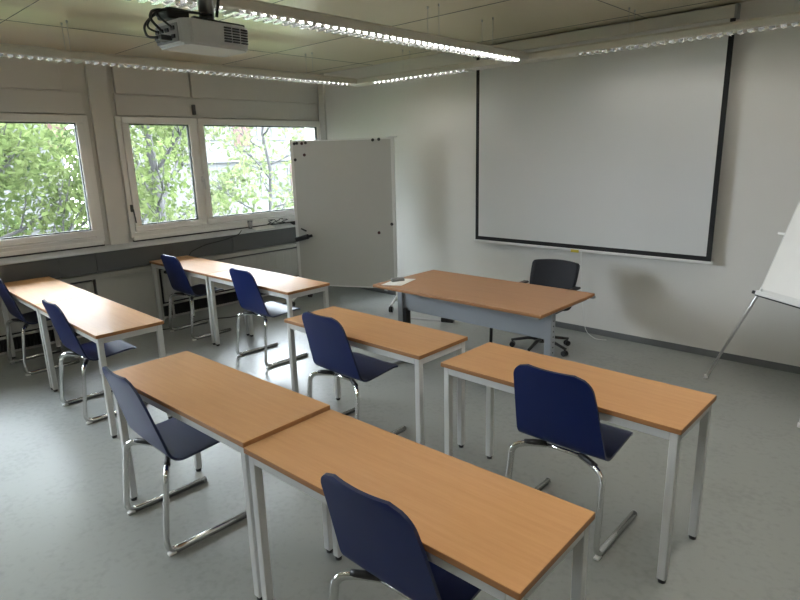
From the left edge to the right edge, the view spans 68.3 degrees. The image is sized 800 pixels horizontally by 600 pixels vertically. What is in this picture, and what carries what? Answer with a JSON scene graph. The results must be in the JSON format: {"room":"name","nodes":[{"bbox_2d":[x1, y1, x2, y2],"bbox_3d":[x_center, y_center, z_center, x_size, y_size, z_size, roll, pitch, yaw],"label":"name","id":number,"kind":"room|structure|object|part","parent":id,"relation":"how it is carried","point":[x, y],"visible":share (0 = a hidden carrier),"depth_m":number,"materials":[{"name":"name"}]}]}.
{"room":"classroom","nodes":[
{"label":"classroom","id":0,"kind":"room"},
{"bbox_2d":[0,43,326,354],"bbox_3d":[-3.936,-0.909,5.643,0.455,2.920,8.133,11,19,42],"label":"wall","id":1,"kind":"structure","parent":0,"point":[100,93],"depth_m":6.36,"materials":[{"name":"paint"}]},
{"bbox_3d":[-3.959,-2.103,5.205,0.055,0.390,1.721,11,19,42],"label":"shutter box lid","id":2,"kind":"part","parent":1,"relation":"part of","materials":[{"name":"paint"}]},
{"bbox_2d":[0,113,104,258],"bbox_3d":[-4.152,-0.970,5.219,0.147,1.346,2.823,11,19,42],"label":"window","id":3,"kind":"structure","parent":1,"relation":"in","point":[17,246],"depth_m":6.04,"materials":[{"name":"plastic"}]},
{"bbox_3d":[-4.149,-0.355,5.385,0.050,0.044,2.783,11,19,42],"label":"rail","id":4,"kind":"part","parent":3,"relation":"part of","materials":[{"name":"white plastic"}]},
{"bbox_2d":[93,269,164,320],"bbox_3d":[-4.024,0.279,5.631,0.092,0.625,3.575,11,19,42],"label":"trim","id":5,"kind":"structure","parent":1,"relation":"attached to","point":[136,291],"depth_m":6.61,"materials":[{"name":"metal"}]},
{"bbox_2d":[0,223,294,265],"bbox_3d":[-3.818,-0.368,5.653,0.173,0.051,8.097,11,19,42],"label":"trim","id":6,"kind":"structure","parent":1,"relation":"attached to","point":[52,255],"depth_m":6.46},
{"bbox_2d":[247,220,251,228],"bbox_3d":[-1.925,-0.969,7.573,0.068,0.104,0.068,11,19,42],"label":"plastic cup","id":7,"kind":"object","parent":6,"relation":"on","point":[249,222],"visible":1,"depth_m":7.55,"materials":[{"name":"clear plastic"}]},
{"bbox_2d":[252,225,274,230],"bbox_3d":[-1.786,-0.948,7.713,0.097,0.039,0.300,10,18,38],"label":"paper stack","id":8,"kind":"object","parent":6,"relation":"on","point":[265,226],"visible":1,"depth_m":7.71,"materials":[{"name":"white paper"}]},
{"bbox_2d":[268,218,287,223],"bbox_3d":[-1.642,-1.056,7.900,0.038,0.066,0.334,11,19,42],"label":"cable coil","id":9,"kind":"object","parent":6,"relation":"on","point":[283,221],"visible":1,"depth_m":7.92,"materials":[{"name":"black plastic"}]},
{"bbox_2d":[0,227,295,282],"bbox_3d":[-3.820,-0.242,5.688,0.160,0.209,8.097,11,19,42],"label":"window sill","id":10,"kind":"structure","parent":1,"relation":"attached to","point":[64,267],"depth_m":6.49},
{"bbox_3d":[-2.727,-2.452,6.476,0.055,0.390,0.843,11,19,42],"label":"shutter box lid","id":11,"kind":"part","parent":1,"relation":"part of","materials":[{"name":"paint"}]},
{"bbox_2d":[57,242,296,283],"bbox_3d":[-3.827,-0.109,5.732,0.130,0.070,8.097,11,19,42],"label":"trim","id":12,"kind":"structure","parent":1,"relation":"attached to","point":[97,275],"depth_m":6.63,"materials":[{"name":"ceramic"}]},
{"bbox_2d":[189,230,241,255],"bbox_3d":[-2.242,-0.685,7.197,0.052,0.252,0.760,11,19,42],"label":"cable","id":13,"kind":"object","parent":1,"relation":"attached to","point":[241,230],"visible":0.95,"depth_m":7.15,"materials":[{"name":"black plastic"}]},
{"bbox_2d":[114,116,320,241],"bbox_3d":[-2.041,-1.568,7.399,0.147,1.346,2.800,11,19,42],"label":"window","id":14,"kind":"structure","parent":1,"relation":"in","point":[204,222],"depth_m":6.99,"materials":[{"name":"plastic"}]},
{"bbox_3d":[-2.947,-0.952,6.520,0.060,0.201,0.031,9,17,36],"label":"crank handle","id":15,"kind":"part","parent":14,"relation":"part of","materials":[{"name":"metal"}]},
{"bbox_3d":[-2.694,-1.441,6.751,0.075,1.245,0.841,11,19,42],"label":"sash","id":16,"kind":"part","parent":14,"relation":"part of","materials":[{"name":"white plastic"}]},
{"bbox_3d":[-2.343,-1.400,7.046,0.067,0.155,0.028,11,19,42],"label":"handle","id":17,"kind":"part","parent":14,"relation":"part of","materials":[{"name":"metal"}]},
{"bbox_3d":[-2.038,-0.952,7.565,0.050,0.044,2.760,11,19,42],"label":"rail","id":18,"kind":"part","parent":14,"relation":"part of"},
{"bbox_3d":[-1.744,-1.710,7.731,0.075,1.245,1.867,11,19,42],"label":"sash","id":19,"kind":"part","parent":14,"relation":"part of","materials":[{"name":"white plastic"}]},
{"bbox_3d":[-1.786,-2.718,7.449,0.055,0.390,1.868,11,19,42],"label":"shutter box lid","id":20,"kind":"part","parent":1,"relation":"part of","materials":[{"name":"paint"}]},
{"bbox_2d":[0,0,752,73],"bbox_3d":[0.184,-2.001,3.246,9.450,0.152,12.504,11,19,42],"label":"ceiling","id":21,"kind":"structure","parent":0,"point":[101,26],"depth_m":5.01,"materials":[{"name":"paint"}]},
{"bbox_2d":[0,20,356,85],"bbox_3d":[-2.671,-2.054,4.695,0.180,0.304,6.165,11,19,42],"label":"lamp","id":22,"kind":"object","parent":21,"relation":"hanging from","point":[10,51],"visible":1,"depth_m":5.18,"materials":[{"name":"metal"}]},
{"bbox_2d":[143,0,247,56],"bbox_3d":[-0.768,-1.290,2.181,0.217,0.685,0.387,10,18,38],"label":"projector","id":23,"kind":"object","parent":21,"relation":"hanging from","point":[201,34],"visible":1,"depth_m":2.19,"materials":[{"name":"grey plastic"}]},
{"bbox_3d":[-0.855,-0.976,2.165,0.145,0.063,0.006,10,18,38],"label":"connector panel","id":24,"kind":"part","parent":23,"relation":"part of","materials":[{"name":"grey plastic"}]},
{"bbox_3d":[-0.756,-1.074,2.254,0.182,0.055,0.270,10,18,38],"label":"mount plate","id":25,"kind":"part","parent":23,"relation":"part of","materials":[{"name":"black metal"}]},
{"bbox_3d":[-0.744,-1.004,2.265,0.204,0.088,0.304,10,18,38],"label":"casing","id":26,"kind":"part","parent":23,"relation":"part of","materials":[{"name":"white plastic"}]},
{"bbox_2d":[224,26,247,44],"bbox_3d":[-0.627,-1.008,2.252,0.010,0.052,0.104,10,18,38],"label":"vent grille","id":27,"kind":"object","parent":23,"relation":"attached to","point":[233,35],"depth_m":2.25,"materials":[{"name":"black plastic"}]},
{"bbox_2d":[127,0,528,62],"bbox_3d":[-1.014,-1.721,3.181,0.180,0.304,6.165,11,19,42],"label":"lamp","id":28,"kind":"object","parent":21,"relation":"hanging from","point":[267,12],"visible":0.97,"depth_m":3.81,"materials":[{"name":"metal"}]},
{"bbox_2d":[349,0,799,86],"bbox_3d":[1.941,-2.177,4.703,6.880,0.304,0.180,11,19,42],"label":"lamp","id":29,"kind":"object","parent":21,"relation":"hanging from","point":[791,20],"visible":0.98,"depth_m":4.79,"materials":[{"name":"metal"}]},
{"bbox_2d":[0,286,799,599],"bbox_3d":[-0.648,1.234,3.047,9.450,0.150,8.533,11,19,42],"label":"floor","id":30,"kind":"structure","parent":0,"point":[67,532],"depth_m":3.40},
{"bbox_2d":[0,279,80,375],"bbox_3d":[-3.386,0.173,5.453,0.521,0.885,0.507,11,19,42],"label":"chair","id":31,"kind":"object","parent":30,"relation":"on","point":[28,318],"visible":0.74,"depth_m":5.34,"materials":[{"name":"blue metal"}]},
{"bbox_3d":[-3.494,0.359,5.633,0.176,0.438,0.460,11,19,42],"label":"leg","id":32,"kind":"part","parent":31,"relation":"part of","materials":[{"name":"silver metal"}]},
{"bbox_3d":[-3.244,0.410,5.403,0.176,0.438,0.460,11,19,42],"label":"leg","id":33,"kind":"part","parent":31,"relation":"part of","materials":[{"name":"silver metal"}]},
{"bbox_2d":[0,280,93,352],"bbox_3d":[-3.981,0.282,5.643,0.115,0.612,2.090,11,19,42],"label":"radiator","id":34,"kind":"object","parent":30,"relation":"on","point":[32,332],"visible":0.27,"depth_m":5.91,"materials":[{"name":"metal"}]},
{"bbox_2d":[69,280,91,284],"bbox_3d":[-3.997,-0.015,5.591,0.065,0.010,2.030,11,19,42],"label":"grille","id":35,"kind":"object","parent":34,"relation":"attached to","point":[88,282],"depth_m":6.23,"materials":[{"name":"grey metal"}]},
{"bbox_2d":[0,276,100,389],"bbox_3d":[-3.200,0.260,5.386,1.253,0.740,0.459,12,19,43],"label":"table","id":36,"kind":"object","parent":30,"relation":"on","point":[29,292],"visible":0.55,"depth_m":5.22,"materials":[{"name":"brown wood"}]},
{"bbox_3d":[-3.768,0.211,5.652,0.036,0.698,0.036,12,19,43],"label":"leg","id":37,"kind":"part","parent":36,"relation":"part of","materials":[{"name":"grey paint"}]},
{"bbox_3d":[-2.909,0.390,4.844,0.036,0.698,0.036,12,19,43],"label":"leg","id":38,"kind":"part","parent":36,"relation":"part of","materials":[{"name":"grey paint"}]},
{"bbox_3d":[-3.491,0.135,5.929,0.036,0.698,0.036,12,19,43],"label":"leg","id":39,"kind":"part","parent":36,"relation":"part of","materials":[{"name":"grey paint"}]},
{"bbox_2d":[42,299,147,424],"bbox_3d":[-2.315,0.394,4.455,0.521,0.885,0.507,11,19,42],"label":"chair","id":40,"kind":"object","parent":30,"relation":"on","point":[88,351],"visible":0.93,"depth_m":4.33,"materials":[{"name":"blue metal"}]},
{"bbox_3d":[-2.424,0.580,4.635,0.176,0.438,0.460,11,19,42],"label":"leg","id":41,"kind":"part","parent":40,"relation":"part of","materials":[{"name":"silver metal"}]},
{"bbox_3d":[-2.173,0.630,4.406,0.176,0.438,0.460,11,19,42],"label":"leg","id":42,"kind":"part","parent":40,"relation":"part of","materials":[{"name":"silver metal"}]},
{"bbox_2d":[35,294,172,437],"bbox_3d":[-2.276,0.452,4.516,1.300,0.740,0.459,12,19,43],"label":"table","id":43,"kind":"object","parent":30,"relation":"on","point":[98,319],"visible":0.91,"depth_m":4.19,"materials":[{"name":"brown wood"}]},
{"bbox_3d":[-2.861,0.400,4.798,0.036,0.698,0.036,12,19,43],"label":"leg","id":44,"kind":"part","parent":43,"relation":"part of","materials":[{"name":"grey paint"}]},
{"bbox_3d":[-1.968,0.586,3.958,0.036,0.698,0.036,12,19,43],"label":"leg","id":45,"kind":"part","parent":43,"relation":"part of","materials":[{"name":"grey paint"}]},
{"bbox_3d":[-1.691,0.510,4.235,0.036,0.698,0.036,12,19,43],"label":"leg","id":46,"kind":"part","parent":43,"relation":"part of","materials":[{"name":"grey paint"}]},
{"bbox_2d":[102,366,246,556],"bbox_3d":[-1.153,0.720,3.021,0.521,0.885,0.507,12,19,43],"label":"chair","id":47,"kind":"object","parent":30,"relation":"on","point":[175,439],"visible":0.77,"depth_m":2.92,"materials":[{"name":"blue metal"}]},
{"bbox_3d":[-1.258,0.905,3.204,0.176,0.438,0.460,12,19,43],"label":"leg","id":48,"kind":"part","parent":47,"relation":"part of","materials":[{"name":"silver metal"}]},
{"bbox_3d":[-1.013,0.957,2.969,0.176,0.438,0.460,12,19,43],"label":"leg","id":49,"kind":"part","parent":47,"relation":"part of","materials":[{"name":"silver metal"}]},
{"bbox_2d":[161,254,231,340],"bbox_3d":[-2.215,-0.081,6.349,0.521,0.885,0.507,11,19,42],"label":"chair","id":50,"kind":"object","parent":30,"relation":"on","point":[178,279],"visible":0.94,"depth_m":6.21,"materials":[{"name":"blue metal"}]},
{"bbox_3d":[-2.324,0.105,6.529,0.176,0.438,0.460,11,19,42],"label":"leg","id":51,"kind":"part","parent":50,"relation":"part of","materials":[{"name":"silver metal"}]},
{"bbox_3d":[-2.072,0.156,6.300,0.176,0.438,0.460,11,19,42],"label":"leg","id":52,"kind":"part","parent":50,"relation":"part of","materials":[{"name":"silver metal"}]},
{"bbox_2d":[149,255,248,344],"bbox_3d":[-2.193,-0.031,6.449,1.230,0.740,0.459,11,19,42],"label":"table","id":53,"kind":"object","parent":30,"relation":"on","point":[197,267],"visible":0.56,"depth_m":6.25,"materials":[{"name":"brown wood"}]},
{"bbox_3d":[-2.758,-0.075,6.696,0.036,0.698,0.036,11,19,42],"label":"leg","id":54,"kind":"part","parent":53,"relation":"part of","materials":[{"name":"grey paint"}]},
{"bbox_3d":[-2.487,-0.152,6.979,0.036,0.698,0.036,11,19,42],"label":"leg","id":55,"kind":"part","parent":53,"relation":"part of","materials":[{"name":"grey paint"}]},
{"bbox_3d":[-1.899,0.096,5.920,0.036,0.698,0.036,11,19,42],"label":"leg","id":56,"kind":"part","parent":53,"relation":"part of","materials":[{"name":"grey paint"}]},
{"bbox_3d":[-1.629,0.018,6.203,0.036,0.698,0.036,11,19,42],"label":"leg","id":57,"kind":"part","parent":53,"relation":"part of","materials":[{"name":"grey paint"}]},
{"bbox_2d":[113,351,332,599],"bbox_3d":[-0.921,0.794,2.971,1.243,0.754,0.459,11,18,40],"label":"table","id":58,"kind":"object","parent":30,"relation":"on","point":[238,409],"visible":0.7,"depth_m":2.75,"materials":[{"name":"brown wood"}]},
{"bbox_3d":[-1.497,0.753,3.208,0.036,0.712,0.036,11,18,40],"label":"leg","id":59,"kind":"part","parent":58,"relation":"part of","materials":[{"name":"grey paint"}]},
{"bbox_3d":[-1.234,0.674,3.498,0.036,0.712,0.036,11,18,40],"label":"leg","id":60,"kind":"part","parent":58,"relation":"part of","materials":[{"name":"grey paint"}]},
{"bbox_3d":[-0.609,0.920,2.445,0.036,0.712,0.036,11,18,40],"label":"leg","id":61,"kind":"part","parent":58,"relation":"part of","materials":[{"name":"grey paint"}]},
{"bbox_3d":[-0.345,0.841,2.734,0.036,0.712,0.036,11,18,40],"label":"leg","id":62,"kind":"part","parent":58,"relation":"part of","materials":[{"name":"grey paint"}]},
{"bbox_2d":[163,303,286,329],"bbox_3d":[-2.056,0.192,7.042,1.763,0.012,0.168,-14,19,-42],"label":"baseboard","id":63,"kind":"structure","parent":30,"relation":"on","point":[282,303],"depth_m":6.91,"materials":[{"name":"black plastic"}]},
{"bbox_2d":[159,247,298,317],"bbox_3d":[-1.935,-0.297,7.755,0.115,0.612,2.515,11,19,42],"label":"radiator","id":64,"kind":"object","parent":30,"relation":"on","point":[283,261],"visible":0.37,"depth_m":7.53,"materials":[{"name":"metal"}]},
{"bbox_3d":[-2.713,0.105,7.034,0.050,0.220,0.030,11,19,42],"label":"leg","id":65,"kind":"part","parent":64,"relation":"part of","materials":[{"name":"metal"}]},
{"bbox_2d":[159,247,296,269],"bbox_3d":[-1.950,-0.594,7.703,0.065,0.010,2.455,11,19,42],"label":"grille","id":66,"kind":"object","parent":64,"relation":"attached to","point":[286,250],"depth_m":7.74,"materials":[{"name":"grey metal"}]},
{"bbox_2d":[206,267,329,345],"bbox_3d":[-1.253,0.156,5.599,1.318,0.740,0.459,11,19,42],"label":"table","id":67,"kind":"object","parent":30,"relation":"on","point":[288,287],"visible":0.71,"depth_m":5.36,"materials":[{"name":"brown wood"}]},
{"bbox_3d":[-1.850,0.106,5.876,0.036,0.698,0.036,11,19,42],"label":"leg","id":68,"kind":"part","parent":67,"relation":"part of","materials":[{"name":"grey paint"}]},
{"bbox_3d":[-1.579,0.028,6.159,0.036,0.698,0.036,11,19,42],"label":"leg","id":69,"kind":"part","parent":67,"relation":"part of","materials":[{"name":"grey paint"}]},
{"bbox_3d":[-0.926,0.289,5.041,0.036,0.698,0.036,11,19,42],"label":"leg","id":70,"kind":"part","parent":67,"relation":"part of","materials":[{"name":"grey paint"}]},
{"bbox_3d":[-0.656,0.212,5.324,0.036,0.698,0.036,11,19,42],"label":"leg","id":71,"kind":"part","parent":67,"relation":"part of","materials":[{"name":"grey paint"}]},
{"bbox_2d":[229,268,307,368],"bbox_3d":[-1.242,0.111,5.478,0.521,0.885,0.507,12,19,43],"label":"chair","id":72,"kind":"object","parent":30,"relation":"on","point":[249,296],"visible":0.99,"depth_m":5.34,"materials":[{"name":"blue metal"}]},
{"bbox_3d":[-1.347,0.296,5.660,0.176,0.438,0.460,12,19,43],"label":"leg","id":73,"kind":"part","parent":72,"relation":"part of","materials":[{"name":"silver metal"}]},
{"bbox_3d":[-1.102,0.348,5.425,0.176,0.438,0.460,12,19,43],"label":"leg","id":74,"kind":"part","parent":72,"relation":"part of","materials":[{"name":"silver metal"}]},
{"bbox_2d":[290,136,397,311],"bbox_3d":[-0.667,-0.933,7.234,1.363,2.034,0.598,3,15,16],"label":"whiteboard","id":75,"kind":"object","parent":30,"relation":"on","point":[344,194],"visible":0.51,"depth_m":7.18,"materials":[{"name":"white ceramic"}]},
{"bbox_3d":[-1.302,-0.996,7.406,0.024,1.955,0.028,3,15,16],"label":"post","id":76,"kind":"part","parent":75,"relation":"part of","materials":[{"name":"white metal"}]},
{"bbox_2d":[295,234,312,241],"bbox_3d":[-1.206,-0.777,7.395,0.231,0.098,0.044,3,15,16],"label":"tray","id":77,"kind":"object","parent":75,"relation":"attached to","point":[303,237],"visible":1,"depth_m":7.37,"materials":[{"name":"black plastic"}]},
{"bbox_3d":[-0.059,-0.941,7.051,0.024,1.955,0.028,3,15,16],"label":"post","id":78,"kind":"part","parent":75,"relation":"part of","materials":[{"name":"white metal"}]},
{"bbox_2d":[302,311,406,434],"bbox_3d":[-0.325,0.473,3.928,0.521,0.885,0.507,12,19,42],"label":"chair","id":79,"kind":"object","parent":30,"relation":"on","point":[330,348],"visible":0.85,"depth_m":3.77,"materials":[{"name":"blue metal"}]},
{"bbox_3d":[-0.432,0.658,4.109,0.176,0.438,0.460,12,19,42],"label":"leg","id":80,"kind":"part","parent":79,"relation":"part of","materials":[{"name":"silver metal"}]},
{"bbox_3d":[-0.183,0.710,3.878,0.176,0.438,0.460,12,19,42],"label":"leg","id":81,"kind":"part","parent":79,"relation":"part of","materials":[{"name":"silver metal"}]},
{"bbox_2d":[284,306,467,447],"bbox_3d":[-0.187,0.538,3.952,1.243,0.740,0.459,11,19,41],"label":"table","id":82,"kind":"object","parent":30,"relation":"on","point":[418,345],"visible":0.77,"depth_m":3.68,"materials":[{"name":"brown wood"}]},
{"bbox_3d":[-0.758,0.494,4.201,0.036,0.698,0.036,11,19,41],"label":"leg","id":83,"kind":"part","parent":82,"relation":"part of","materials":[{"name":"grey paint"}]},
{"bbox_3d":[-0.488,0.416,4.485,0.036,0.698,0.036,11,19,41],"label":"leg","id":84,"kind":"part","parent":82,"relation":"part of","materials":[{"name":"grey paint"}]},
{"bbox_3d":[0.115,0.665,3.421,0.036,0.698,0.036,11,19,41],"label":"leg","id":85,"kind":"part","parent":82,"relation":"part of","materials":[{"name":"grey paint"}]},
{"bbox_3d":[0.384,0.588,3.704,0.036,0.698,0.036,11,19,41],"label":"leg","id":86,"kind":"part","parent":82,"relation":"part of","materials":[{"name":"grey paint"}]},
{"bbox_2d":[321,473,480,599],"bbox_3d":[0.052,0.938,2.020,0.521,0.885,0.507,11,19,41],"label":"chair","id":87,"kind":"object","parent":30,"relation":"on","point":[372,532],"visible":0.75,"depth_m":1.82,"materials":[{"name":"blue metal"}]},
{"bbox_3d":[-0.058,1.124,2.198,0.176,0.438,0.460,11,19,41],"label":"leg","id":88,"kind":"part","parent":87,"relation":"part of","materials":[{"name":"silver metal"}]},
{"bbox_2d":[243,409,594,599],"bbox_3d":[0.008,0.978,2.161,1.230,0.740,0.459,11,18,40],"label":"table","id":89,"kind":"object","parent":30,"relation":"on","point":[502,536],"visible":0.97,"depth_m":1.95,"materials":[{"name":"brown wood"}]},
{"bbox_3d":[-0.562,0.938,2.397,0.036,0.698,0.036,11,18,40],"label":"leg","id":90,"kind":"part","parent":89,"relation":"part of","materials":[{"name":"grey paint"}]},
{"bbox_3d":[-0.297,0.859,2.685,0.036,0.698,0.036,11,18,40],"label":"leg","id":91,"kind":"part","parent":89,"relation":"part of","materials":[{"name":"grey paint"}]},
{"bbox_3d":[0.313,1.104,1.639,0.036,0.698,0.036,11,18,40],"label":"leg","id":92,"kind":"part","parent":89,"relation":"part of","materials":[{"name":"grey paint"}]},
{"bbox_3d":[0.578,1.025,1.927,0.036,0.698,0.036,11,18,40],"label":"leg","id":93,"kind":"part","parent":89,"relation":"part of","materials":[{"name":"grey paint"}]},
{"bbox_2d":[411,317,453,322],"bbox_3d":[0.311,0.203,6.675,0.620,0.050,0.070,4,15,23],"label":"socket","id":94,"kind":"object","parent":30,"relation":"on","point":[446,320],"visible":0.64,"depth_m":6.62,"materials":[{"name":"black plastic"}]},
{"bbox_2d":[373,270,595,364],"bbox_3d":[0.656,0.265,4.960,1.656,0.741,0.825,11,19,42],"label":"desk","id":95,"kind":"object","parent":30,"relation":"on","point":[526,309],"visible":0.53,"depth_m":4.70,"materials":[{"name":"laminate"}]},
{"bbox_2d":[382,279,414,285],"bbox_3d":[-0.009,-0.159,5.194,0.176,0.002,0.324,6,16,27],"label":"paper sheet","id":96,"kind":"object","parent":95,"relation":"on","point":[399,283],"visible":0.86,"depth_m":5.16,"materials":[{"name":"white paper"}]},
{"bbox_2d":[391,277,404,281],"bbox_3d":[-0.021,-0.182,5.221,0.120,0.030,0.044,-7,15,-22],"label":"eraser","id":97,"kind":"object","parent":96,"relation":"on","point":[396,279],"visible":1,"depth_m":5.20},
{"bbox_3d":[0.553,0.077,4.764,1.415,0.225,0.016,11,19,42],"label":"modesty panel","id":98,"kind":"part","parent":95,"relation":"part of","materials":[{"name":"grey metal"}]},
{"bbox_2d":[509,259,580,356],"bbox_3d":[1.344,0.068,5.524,0.588,0.814,0.618,10,18,38],"label":"office chair","id":99,"kind":"object","parent":30,"relation":"on","point":[557,273],"visible":0.51,"depth_m":5.63,"materials":[{"name":"black plastic"}]},
{"bbox_3d":[1.474,-0.234,5.626,0.468,0.284,0.177,10,18,38],"label":"backrest","id":100,"kind":"part","parent":99,"relation":"part of","materials":[{"name":"black fabric"}]},
{"bbox_2d":[506,364,637,560],"bbox_3d":[0.845,0.695,2.913,0.521,0.885,0.507,11,19,41],"label":"chair","id":101,"kind":"object","parent":30,"relation":"on","point":[560,409],"visible":0.94,"depth_m":2.73,"materials":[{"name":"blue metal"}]},
{"bbox_3d":[0.735,0.881,3.091,0.176,0.438,0.460,11,19,41],"label":"leg","id":102,"kind":"part","parent":101,"relation":"part of","materials":[{"name":"silver metal"}]},
{"bbox_3d":[0.989,0.931,2.864,0.176,0.438,0.460,11,19,41],"label":"leg","id":103,"kind":"part","parent":101,"relation":"part of","materials":[{"name":"silver metal"}]},
{"bbox_2d":[441,342,716,583],"bbox_3d":[0.838,0.743,3.019,1.243,0.740,0.459,11,19,42],"label":"table","id":104,"kind":"object","parent":30,"relation":"on","point":[669,412],"visible":0.89,"depth_m":2.75,"materials":[{"name":"brown wood"}]},
{"bbox_3d":[0.270,0.698,3.275,0.036,0.698,0.036,11,19,42],"label":"leg","id":105,"kind":"part","parent":104,"relation":"part of","materials":[{"name":"grey paint"}]},
{"bbox_3d":[0.543,0.621,3.556,0.036,0.698,0.036,11,19,42],"label":"leg","id":106,"kind":"part","parent":104,"relation":"part of","materials":[{"name":"grey paint"}]},
{"bbox_3d":[1.132,0.872,2.484,0.036,0.698,0.036,11,19,42],"label":"leg","id":107,"kind":"part","parent":104,"relation":"part of","materials":[{"name":"grey paint"}]},
{"bbox_3d":[1.405,0.795,2.764,0.036,0.698,0.036,11,19,42],"label":"leg","id":108,"kind":"part","parent":104,"relation":"part of","materials":[{"name":"grey paint"}]},
{"bbox_2d":[704,200,799,427],"bbox_3d":[2.938,-0.102,4.238,0.797,1.685,0.944,-4,14,-10],"label":"easel","id":109,"kind":"object","parent":30,"relation":"on","point":[781,284],"visible":1,"depth_m":4.37,"materials":[{"name":"white metal"}]},
{"bbox_3d":[2.784,-0.089,4.534,0.664,1.512,0.022,3,15,17],"label":"leg","id":110,"kind":"part","parent":109,"relation":"part of","materials":[{"name":"metal"}]},
{"bbox_2d":[752,290,799,308],"bbox_3d":[2.798,0.024,4.231,0.065,0.051,0.660,-4,14,-10],"label":"tray","id":111,"kind":"object","parent":109,"relation":"on","point":[773,295],"depth_m":4.32,"materials":[{"name":"white plastic"}]},
{"bbox_3d":[2.974,-0.447,4.146,0.371,0.973,0.620,-4,14,-10],"label":"rail","id":112,"kind":"part","parent":109,"relation":"part of","materials":[{"name":"metal"}]},
{"bbox_2d":[304,0,799,366],"bbox_3d":[2.157,-1.060,5.613,9.450,2.920,0.200,11,19,42],"label":"wall","id":113,"kind":"structure","parent":0,"point":[433,120],"depth_m":5.53,"materials":[{"name":"paint"}]},
{"bbox_2d":[355,287,799,373],"bbox_3d":[2.285,0.379,5.733,8.600,0.062,0.012,11,19,42],"label":"baseboard","id":114,"kind":"structure","parent":113,"relation":"attached to","point":[705,352],"depth_m":5.47,"materials":[{"name":"grey plastic"}]},
{"bbox_2d":[473,3,740,339],"bbox_3d":[1.740,-1.079,5.754,2.537,2.902,0.161,11,19,42],"label":"projection screen","id":115,"kind":"object","parent":113,"relation":"attached to","point":[618,153],"visible":0.85,"depth_m":5.48,"materials":[{"name":"white fabric"}]},
{"bbox_3d":[1.914,-0.043,5.836,0.062,0.845,0.348,-9,16,-28],"label":"pull cord","id":116,"kind":"part","parent":115,"relation":"part of","materials":[{"name":"white plastic"}]},
{"label":"outside","id":117,"kind":"structure","parent":0,"visible":0},
{"bbox_3d":[-31.875,-2.141,37.380,82.940,0.200,130.000,11,19,42],"label":"ground","id":118,"kind":"structure","parent":117,"visible":0},
{"bbox_2d":[0,123,70,235],"bbox_3d":[-9.752,-1.655,10.210,6.700,10.887,7.050,11,19,42],"label":"broadleaf tree","id":119,"kind":"object","parent":118,"relation":"on","point":[65,133],"visible":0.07,"depth_m":11.07,"materials":[{"name":"green plant"}]},
{"bbox_2d":[0,123,74,235],"bbox_3d":[-26.233,-6.217,27.488,9.180,12.200,17.335,11,19,42],"label":"building","id":120,"kind":"structure","parent":118,"relation":"on","point":[49,126],"depth_m":29.73,"materials":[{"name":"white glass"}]},
{"bbox_3d":[-18.516,-8.401,28.826,0.015,1.460,1.730,11,19,42],"label":"pane","id":121,"kind":"part","parent":120,"relation":"part of","materials":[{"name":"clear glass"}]},
{"bbox_3d":[-18.440,-5.491,29.551,0.015,1.460,1.730,11,19,42],"label":"pane","id":122,"kind":"part","parent":120,"relation":"part of","materials":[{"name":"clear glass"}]},
{"bbox_3d":[-17.454,-8.601,29.934,0.040,2.000,0.980,11,19,42],"label":"red panel","id":123,"kind":"part","parent":120,"relation":"part of","materials":[{"name":"plant"}]},
{"bbox_2d":[0,123,168,237],"bbox_3d":[-6.557,-0.852,9.023,5.818,9.730,5.839,11,19,42],"label":"broadleaf tree","id":124,"kind":"object","parent":118,"relation":"on","point":[71,188],"visible":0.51,"depth_m":8.72,"materials":[{"name":"green plant"}]},
{"bbox_2d":[0,124,274,236],"bbox_3d":[-4.324,-1.757,11.297,5.300,10.266,5.740,-2,14,-4],"label":"broadleaf tree","id":125,"kind":"object","parent":118,"relation":"on","point":[158,182],"visible":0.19,"depth_m":10.51,"materials":[{"name":"green plant"}]},
{"bbox_2d":[32,124,262,222],"bbox_3d":[-7.836,-3.279,19.054,7.241,9.652,6.302,-4,14,-10],"label":"broadleaf tree","id":126,"kind":"object","parent":118,"relation":"on","point":[240,177],"visible":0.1,"depth_m":18.09,"materials":[{"name":"green plant"}]},
{"bbox_2d":[130,125,304,222],"bbox_3d":[-6.478,-10.799,37.615,9.180,15.200,20.350,11,19,42],"label":"building","id":127,"kind":"structure","parent":118,"relation":"on","point":[221,162],"depth_m":30.48,"materials":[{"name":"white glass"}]},
{"bbox_3d":[-9.058,-8.602,28.644,0.015,1.460,1.693,11,19,42],"label":"pane","id":128,"kind":"part","parent":127,"relation":"part of","materials":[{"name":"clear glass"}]},
{"bbox_3d":[-8.982,-5.692,29.368,0.015,1.460,1.693,11,19,42],"label":"pane","id":129,"kind":"part","parent":127,"relation":"part of","materials":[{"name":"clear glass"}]},
{"bbox_3d":[-8.008,-8.799,29.739,0.040,2.000,0.980,11,19,42],"label":"red panel","id":130,"kind":"part","parent":127,"relation":"part of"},
{"bbox_3d":[-6.783,-9.247,30.993,0.015,1.460,1.693,11,19,42],"label":"pane","id":131,"kind":"part","parent":127,"relation":"part of","materials":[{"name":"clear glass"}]},
{"bbox_3d":[-6.707,-6.336,31.717,0.015,1.460,1.693,11,19,42],"label":"pane","id":132,"kind":"part","parent":127,"relation":"part of","materials":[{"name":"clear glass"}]},
{"bbox_2d":[177,126,304,217],"bbox_3d":[-2.724,-1.312,13.514,4.233,8.262,4.395,11,19,42],"label":"broadleaf tree","id":133,"kind":"object","parent":118,"relation":"on","point":[287,204],"visible":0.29,"depth_m":13.11,"materials":[{"name":"green plant"}]},
{"bbox_2d":[247,127,304,205],"bbox_3d":[-1.715,-2.179,16.258,5.169,8.564,4.413,11,19,42],"label":"broadleaf tree","id":134,"kind":"object","parent":118,"relation":"on","point":[300,130],"visible":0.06,"depth_m":15.93,"materials":[{"name":"green plant"}]}
]}

